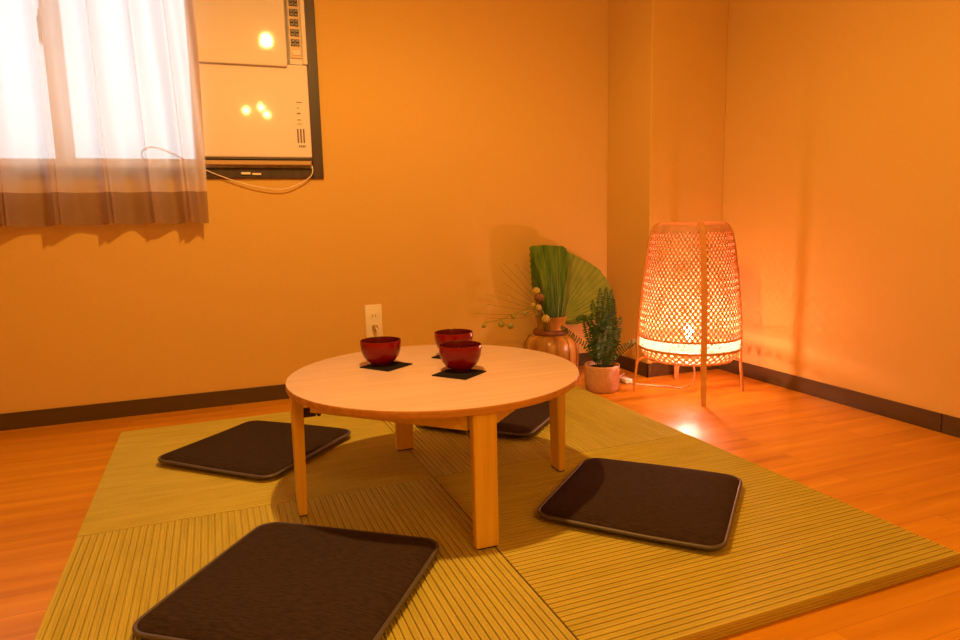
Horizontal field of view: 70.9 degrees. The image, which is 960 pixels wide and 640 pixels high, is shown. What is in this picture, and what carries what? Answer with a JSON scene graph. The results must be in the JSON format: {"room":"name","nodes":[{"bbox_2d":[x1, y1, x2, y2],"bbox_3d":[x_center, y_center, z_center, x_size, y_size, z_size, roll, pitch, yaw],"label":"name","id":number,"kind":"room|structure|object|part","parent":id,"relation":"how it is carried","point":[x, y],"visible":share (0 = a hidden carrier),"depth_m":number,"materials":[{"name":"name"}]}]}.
{"room":"japanese tea room","nodes":[
{"label":"japanese tea room","id":0,"kind":"room"},
{"bbox_2d":[0,0,608,413],"bbox_3d":[-0.874,-0.828,2.579,4.014,2.300,0.140,-5,9,-21],"label":"wall","id":1,"kind":"structure","parent":0,"point":[460,138],"depth_m":2.70,"materials":[{"name":"paint"}]},
{"bbox_2d":[0,0,208,226],"bbox_3d":[-1.760,-0.918,2.076,1.720,1.267,0.097,-5,9,-21],"label":"curtain","id":2,"kind":"object","parent":1,"relation":"hanging from","point":[101,118],"visible":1,"depth_m":2.29,"materials":[{"name":"white fabric"}]},
{"bbox_2d":[206,0,323,178],"bbox_3d":[-1.530,-1.003,2.292,1.891,1.034,0.154,-5,9,-21],"label":"window","id":3,"kind":"structure","parent":1,"relation":"in","point":[228,171],"depth_m":2.56,"materials":[{"name":"plastic"}]},
{"bbox_2d":[195,0,312,189],"bbox_3d":[-0.950,-0.986,2.485,0.596,1.003,0.209,-5,9,-21],"label":"air conditioner","id":4,"kind":"object","parent":3,"relation":"attached to","point":[253,63],"visible":0.84,"depth_m":2.46,"materials":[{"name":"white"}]},
{"bbox_3d":[-0.869,-1.207,2.408,0.320,0.547,0.030,-5,9,-21],"label":"panel","id":5,"kind":"part","parent":4,"relation":"part of","materials":[{"name":"white plastic"}]},
{"bbox_3d":[-0.827,-0.770,2.485,0.388,0.337,0.032,-5,9,-21],"label":"panel","id":6,"kind":"part","parent":4,"relation":"part of","materials":[{"name":"white plastic"}]},
{"bbox_2d":[205,160,310,165],"bbox_3d":[-0.827,-0.587,2.520,0.383,0.016,0.030,-5,9,-21],"label":"trim strip","id":7,"kind":"object","parent":4,"relation":"on","point":[208,162],"depth_m":2.51,"materials":[{"name":"white plastic"}]},
{"bbox_3d":[-0.688,-1.225,2.465,0.043,0.516,0.006,-5,9,-21],"label":"control panel","id":8,"kind":"part","parent":4,"relation":"part of","materials":[{"name":"brown"}]},
{"bbox_3d":[-0.686,-1.221,2.475,0.069,0.547,0.034,-5,9,-21],"label":"rail","id":9,"kind":"part","parent":4,"relation":"part of","materials":[{"name":"white plastic"}]},
{"bbox_2d":[0,352,596,430],"bbox_3d":[-1.001,0.303,2.609,3.430,0.060,0.007,-5,9,-21],"label":"baseboard","id":10,"kind":"structure","parent":1,"relation":"attached to","point":[81,413],"depth_m":2.51,"materials":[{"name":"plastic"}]},
{"bbox_2d":[365,304,382,337],"bbox_3d":[-0.438,0.004,2.784,0.070,0.136,0.011,-5,9,-21],"label":"wall outlet","id":11,"kind":"object","parent":1,"relation":"attached to","point":[373,313],"visible":0.95,"depth_m":2.78,"materials":[{"name":"white plastic"}]},
{"bbox_2d":[369,323,378,330],"bbox_3d":[-0.436,0.030,2.785,0.040,0.032,0.003,-5,9,-21],"label":"socket","id":12,"kind":"object","parent":11,"relation":"attached to","point":[370,324],"depth_m":2.78,"materials":[{"name":"white"}]},
{"bbox_2d":[372,325,377,336],"bbox_3d":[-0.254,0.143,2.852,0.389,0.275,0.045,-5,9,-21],"label":"plug","id":13,"kind":"object","parent":12,"relation":"in","point":[375,327],"visible":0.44,"depth_m":2.76,"materials":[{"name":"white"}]},
{"bbox_2d":[369,312,378,319],"bbox_3d":[-0.437,-0.017,2.778,0.040,0.032,0.003,-5,9,-21],"label":"socket","id":14,"kind":"object","parent":11,"relation":"attached to","point":[372,315],"depth_m":2.78,"materials":[{"name":"white plastic"}]},
{"bbox_2d":[0,366,959,639],"bbox_3d":[-0.093,0.620,0.822,4.014,0.080,4.325,-5,9,-21],"label":"floor","id":15,"kind":"structure","parent":0,"point":[904,475],"depth_m":1.86,"materials":[{"name":"brown wood"}]},
{"bbox_2d":[77,411,431,536],"bbox_3d":[-0.655,0.403,2.005,0.818,0.025,0.817,-5,9,-21],"label":"mat","id":16,"kind":"object","parent":15,"relation":"on","point":[135,489],"visible":0.62,"depth_m":1.80,"materials":[{"name":"wicker"}]},
{"bbox_2d":[157,420,350,478],"bbox_3d":[-0.657,0.372,2.006,0.412,0.035,0.412,2,9,22],"label":"floor cushion","id":17,"kind":"object","parent":16,"relation":"on","point":[258,449],"visible":0.94,"depth_m":1.93,"materials":[{"name":"brown fabric"}]},
{"bbox_2d":[34,477,575,639],"bbox_3d":[-0.352,0.509,1.251,0.817,0.025,0.818,-5,9,-21],"label":"mat","id":18,"kind":"object","parent":15,"relation":"on","point":[108,581],"visible":0.66,"depth_m":1.31,"materials":[{"name":"wicker"}]},
{"bbox_2d":[132,522,439,639],"bbox_3d":[-0.328,0.478,1.238,0.418,0.037,0.418,1,9,15],"label":"floor cushion","id":19,"kind":"object","parent":18,"relation":"on","point":[280,580],"visible":1,"depth_m":1.19,"materials":[{"name":"brown fabric"}]},
{"bbox_2d":[285,345,578,549],"bbox_3d":[-0.108,0.274,1.670,0.700,0.304,0.700,-5,9,-21],"label":"table","id":20,"kind":"object","parent":18,"relation":"on","point":[514,378],"visible":0.94,"depth_m":1.49,"materials":[{"name":"brown wood"}]},
{"bbox_3d":[-0.415,0.305,1.554,0.026,0.285,0.051,-5,9,-21],"label":"leg","id":21,"kind":"part","parent":20,"relation":"part of","materials":[{"name":"brown wood"}]},
{"bbox_2d":[360,361,412,371],"bbox_3d":[-0.238,0.116,1.712,0.095,0.003,0.095,4,10,33],"label":"coaster","id":22,"kind":"object","parent":20,"relation":"on","point":[395,365],"visible":0.76,"depth_m":1.69,"materials":[{"name":"black fabric"}]},
{"bbox_2d":[360,336,400,365],"bbox_3d":[-0.253,0.081,1.722,0.104,0.063,0.104,-5,9,-21],"label":"soup bowl","id":23,"kind":"object","parent":22,"relation":"on","point":[381,350],"visible":1,"depth_m":1.69,"materials":[{"name":"red ceramic"}]},
{"bbox_3d":[-0.225,0.239,1.970,0.051,0.285,0.026,-5,9,-21],"label":"leg","id":24,"kind":"part","parent":20,"relation":"part of","materials":[{"name":"brown wood"}]},
{"bbox_2d":[432,369,485,379],"bbox_3d":[-0.049,0.127,1.607,0.095,0.003,0.095,4,10,31],"label":"coaster","id":25,"kind":"object","parent":20,"relation":"on","point":[447,373],"visible":0.76,"depth_m":1.59,"materials":[{"name":"black fabric"}]},
{"bbox_2d":[439,340,480,371],"bbox_3d":[-0.048,0.089,1.635,0.104,0.063,0.104,-5,9,-21],"label":"soup bowl","id":26,"kind":"object","parent":25,"relation":"on","point":[461,355],"visible":1,"depth_m":1.60,"materials":[{"name":"red ceramic"}]},
{"bbox_3d":[0.009,0.323,1.371,0.051,0.285,0.026,-5,9,-21],"label":"leg","id":27,"kind":"part","parent":20,"relation":"part of","materials":[{"name":"brown wood"}]},
{"bbox_3d":[0.204,0.256,1.789,0.026,0.285,0.051,-5,9,-21],"label":"leg","id":28,"kind":"part","parent":20,"relation":"part of","materials":[{"name":"brown wood"}]},
{"bbox_3d":[-0.065,0.096,1.815,0.095,0.003,0.095,4,10,30],"label":"coaster","id":29,"kind":"object","parent":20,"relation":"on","visible":0},
{"bbox_2d":[434,329,472,348],"bbox_3d":[-0.070,0.062,1.819,0.104,0.063,0.104,-5,9,-21],"label":"soup bowl","id":30,"kind":"object","parent":29,"relation":"on","point":[445,335],"visible":0.4,"depth_m":1.79,"materials":[{"name":"red ceramic"}]},
{"bbox_2d":[383,386,686,477],"bbox_3d":[0.107,0.341,2.303,0.817,0.025,0.818,-5,9,-21],"label":"mat","id":31,"kind":"object","parent":15,"relation":"on","point":[593,421],"visible":0.33,"depth_m":2.07,"materials":[{"name":"wicker"}]},
{"bbox_2d":[421,400,549,436],"bbox_3d":[0.043,0.313,2.290,0.405,0.035,0.405,2,9,24],"label":"floor cushion","id":32,"kind":"object","parent":31,"relation":"on","point":[525,421],"visible":0.26,"depth_m":2.15,"materials":[{"name":"brown fabric"}]},
{"bbox_2d":[524,314,578,367],"bbox_3d":[0.310,0.114,2.949,0.242,0.269,0.238,-5,9,-21],"label":"vase","id":33,"kind":"object","parent":15,"relation":"on","point":[554,341],"visible":0.65,"depth_m":2.87,"materials":[{"name":"brown ceramic"}]},
{"bbox_2d":[478,263,544,318],"bbox_3d":[0.131,-0.098,2.828,0.299,0.286,0.076,-5,9,-23],"label":"dry twig spray","id":34,"kind":"object","parent":33,"relation":"in","point":[503,263],"visible":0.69,"depth_m":2.84,"materials":[{"name":"brown plant"}]},
{"bbox_2d":[482,305,546,330],"bbox_3d":[0.149,0.005,2.787,0.314,0.116,0.031,-6,10,-27],"label":"stem","id":35,"kind":"object","parent":33,"relation":"in","point":[510,325],"visible":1,"depth_m":2.77,"materials":[{"name":"green plant"}]},
{"bbox_2d":[534,293,543,330],"bbox_3d":[0.253,-0.031,2.845,0.053,0.169,0.041,-5,9,-21],"label":"seed pod","id":36,"kind":"object","parent":33,"relation":"in","point":[539,297],"visible":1,"depth_m":2.82,"materials":[{"name":"brown"}]},
{"bbox_2d":[531,287,549,328],"bbox_3d":[0.253,-0.047,2.828,0.072,0.182,0.057,-5,9,-21],"label":"flowers","id":37,"kind":"object","parent":33,"relation":"on","point":[536,290],"visible":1,"depth_m":2.82,"materials":[{"name":"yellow plant"}]},
{"bbox_2d":[529,245,568,317],"bbox_3d":[0.304,-0.142,2.911,0.187,0.362,0.029,-5,9,-21],"label":"palm leaf","id":38,"kind":"object","parent":33,"relation":"in","point":[542,257],"visible":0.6,"depth_m":2.90,"materials":[{"name":"green plant"}]},
{"bbox_2d":[545,262,568,317],"bbox_3d":[0.328,-0.095,2.876,0.108,0.307,0.030,-5,9,-21],"label":"grass spray","id":39,"kind":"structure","parent":33,"relation":"in","point":[558,301],"depth_m":2.87,"materials":[{"name":"green plant"}]},
{"bbox_2d":[563,251,611,324],"bbox_3d":[0.459,-0.152,3.008,0.328,0.350,0.045,-5,9,-21],"label":"fan palm leaf","id":40,"kind":"object","parent":33,"relation":"in","point":[584,280],"visible":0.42,"depth_m":3.02,"materials":[{"name":"green plant"}]},
{"bbox_2d":[560,287,643,393],"bbox_3d":[0.496,0.075,2.689,0.356,0.418,0.140,-5,9,-21],"label":"potted fern","id":41,"kind":"object","parent":15,"relation":"on","point":[602,374],"visible":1,"depth_m":2.66,"materials":[{"name":"green plant"}]},
{"bbox_2d":[584,361,619,393],"bbox_3d":[0.490,0.229,2.708,0.140,0.108,0.140,-5,9,-21],"label":"pot","id":42,"kind":"object","parent":41,"relation":"attached to","point":[601,377],"depth_m":2.65,"materials":[{"name":"ceramic"}]},
{"bbox_2d":[620,221,743,405],"bbox_3d":[0.769,-0.055,2.691,0.386,0.663,0.557,-7,10,-31],"label":"floor lamp","id":43,"kind":"object","parent":15,"relation":"on","point":[722,255],"visible":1,"depth_m":2.48,"materials":[{"name":"beige wicker"}]},
{"bbox_2d":[620,377,631,383],"bbox_3d":[0.613,0.252,2.834,0.032,0.018,0.057,-5,9,-21],"label":"switch","id":44,"kind":"object","parent":43,"relation":"attached to","point":[626,380],"depth_m":2.81,"materials":[{"name":"white plastic"}]},
{"bbox_3d":[0.649,-0.044,2.636,0.096,0.663,0.021,0,9,6],"label":"leg","id":45,"kind":"part","parent":43,"relation":"part of","materials":[{"name":"brown wood"}]},
{"bbox_3d":[0.695,0.198,2.779,0.104,0.139,0.395,-7,10,-32],"label":"power cord","id":46,"kind":"part","parent":43,"relation":"part of","materials":[{"name":"beige plastic"}]},
{"bbox_3d":[0.825,-0.070,2.783,0.021,0.663,0.096,-1,9,4],"label":"leg","id":47,"kind":"part","parent":43,"relation":"part of","materials":[{"name":"brown wood"}]},
{"bbox_3d":[0.819,0.144,2.647,0.319,0.008,0.319,-5,9,-21],"label":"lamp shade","id":48,"kind":"part","parent":43,"relation":"part of","materials":[{"name":"brown wood"}]},
{"bbox_2d":[684,338,692,353],"bbox_3d":[0.818,0.103,2.641,0.034,0.060,0.034,-5,9,-21],"label":"bulb socket","id":49,"kind":"object","parent":43,"relation":"attached to","point":[687,348],"depth_m":2.63,"materials":[{"name":"white plastic"}]},
{"bbox_3d":[0.812,-0.151,2.603,0.381,0.432,0.381,-5,9,-21],"label":"lamp shade","id":50,"kind":"part","parent":43,"relation":"part of","materials":[{"name":"beige wicker"}]},
{"bbox_3d":[0.809,-0.021,2.454,0.021,0.663,0.096,-1,9,2],"label":"leg","id":51,"kind":"part","parent":43,"relation":"part of","materials":[{"name":"brown wood"}]},
{"bbox_3d":[0.980,-0.048,2.607,0.096,0.663,0.021,-1,9,4],"label":"leg","id":52,"kind":"part","parent":43,"relation":"part of","materials":[{"name":"brown wood"}]},
{"bbox_2d":[434,435,959,639],"bbox_3d":[0.410,0.446,1.548,0.818,0.025,0.817,-5,9,-21],"label":"mat","id":53,"kind":"object","parent":15,"relation":"on","point":[793,548],"visible":0.71,"depth_m":1.32,"materials":[{"name":"wicker"}]},
{"bbox_2d":[537,458,742,549],"bbox_3d":[0.384,0.410,1.580,0.405,0.037,0.405,3,9,26],"label":"floor cushion","id":54,"kind":"object","parent":53,"relation":"on","point":[687,507],"visible":1,"depth_m":1.51,"materials":[{"name":"brown fabric"}]},
{"bbox_2d":[607,0,727,363],"bbox_3d":[0.814,-0.926,2.968,0.377,2.300,0.332,-5,9,-21],"label":"wall pillar","id":55,"kind":"structure","parent":0,"point":[667,59],"depth_m":2.85,"materials":[{"name":"paint"}]},
{"bbox_2d":[613,355,717,376],"bbox_3d":[0.835,0.183,3.128,0.377,0.060,0.339,-5,9,-21],"label":"baseboard","id":56,"kind":"structure","parent":55,"relation":"attached to","point":[644,369],"depth_m":2.96,"materials":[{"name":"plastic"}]},
{"bbox_2d":[718,0,959,417],"bbox_3d":[1.730,-0.694,1.272,0.100,2.300,4.185,-5,9,-21],"label":"wall","id":57,"kind":"structure","parent":0,"point":[841,201],"depth_m":2.35,"materials":[{"name":"paint"}]},
{"bbox_2d":[718,359,959,437],"bbox_3d":[1.748,0.433,1.312,0.007,0.060,3.753,-5,9,-21],"label":"baseboard","id":58,"kind":"structure","parent":57,"relation":"attached to","point":[935,421],"depth_m":2.38,"materials":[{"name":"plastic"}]}
]}

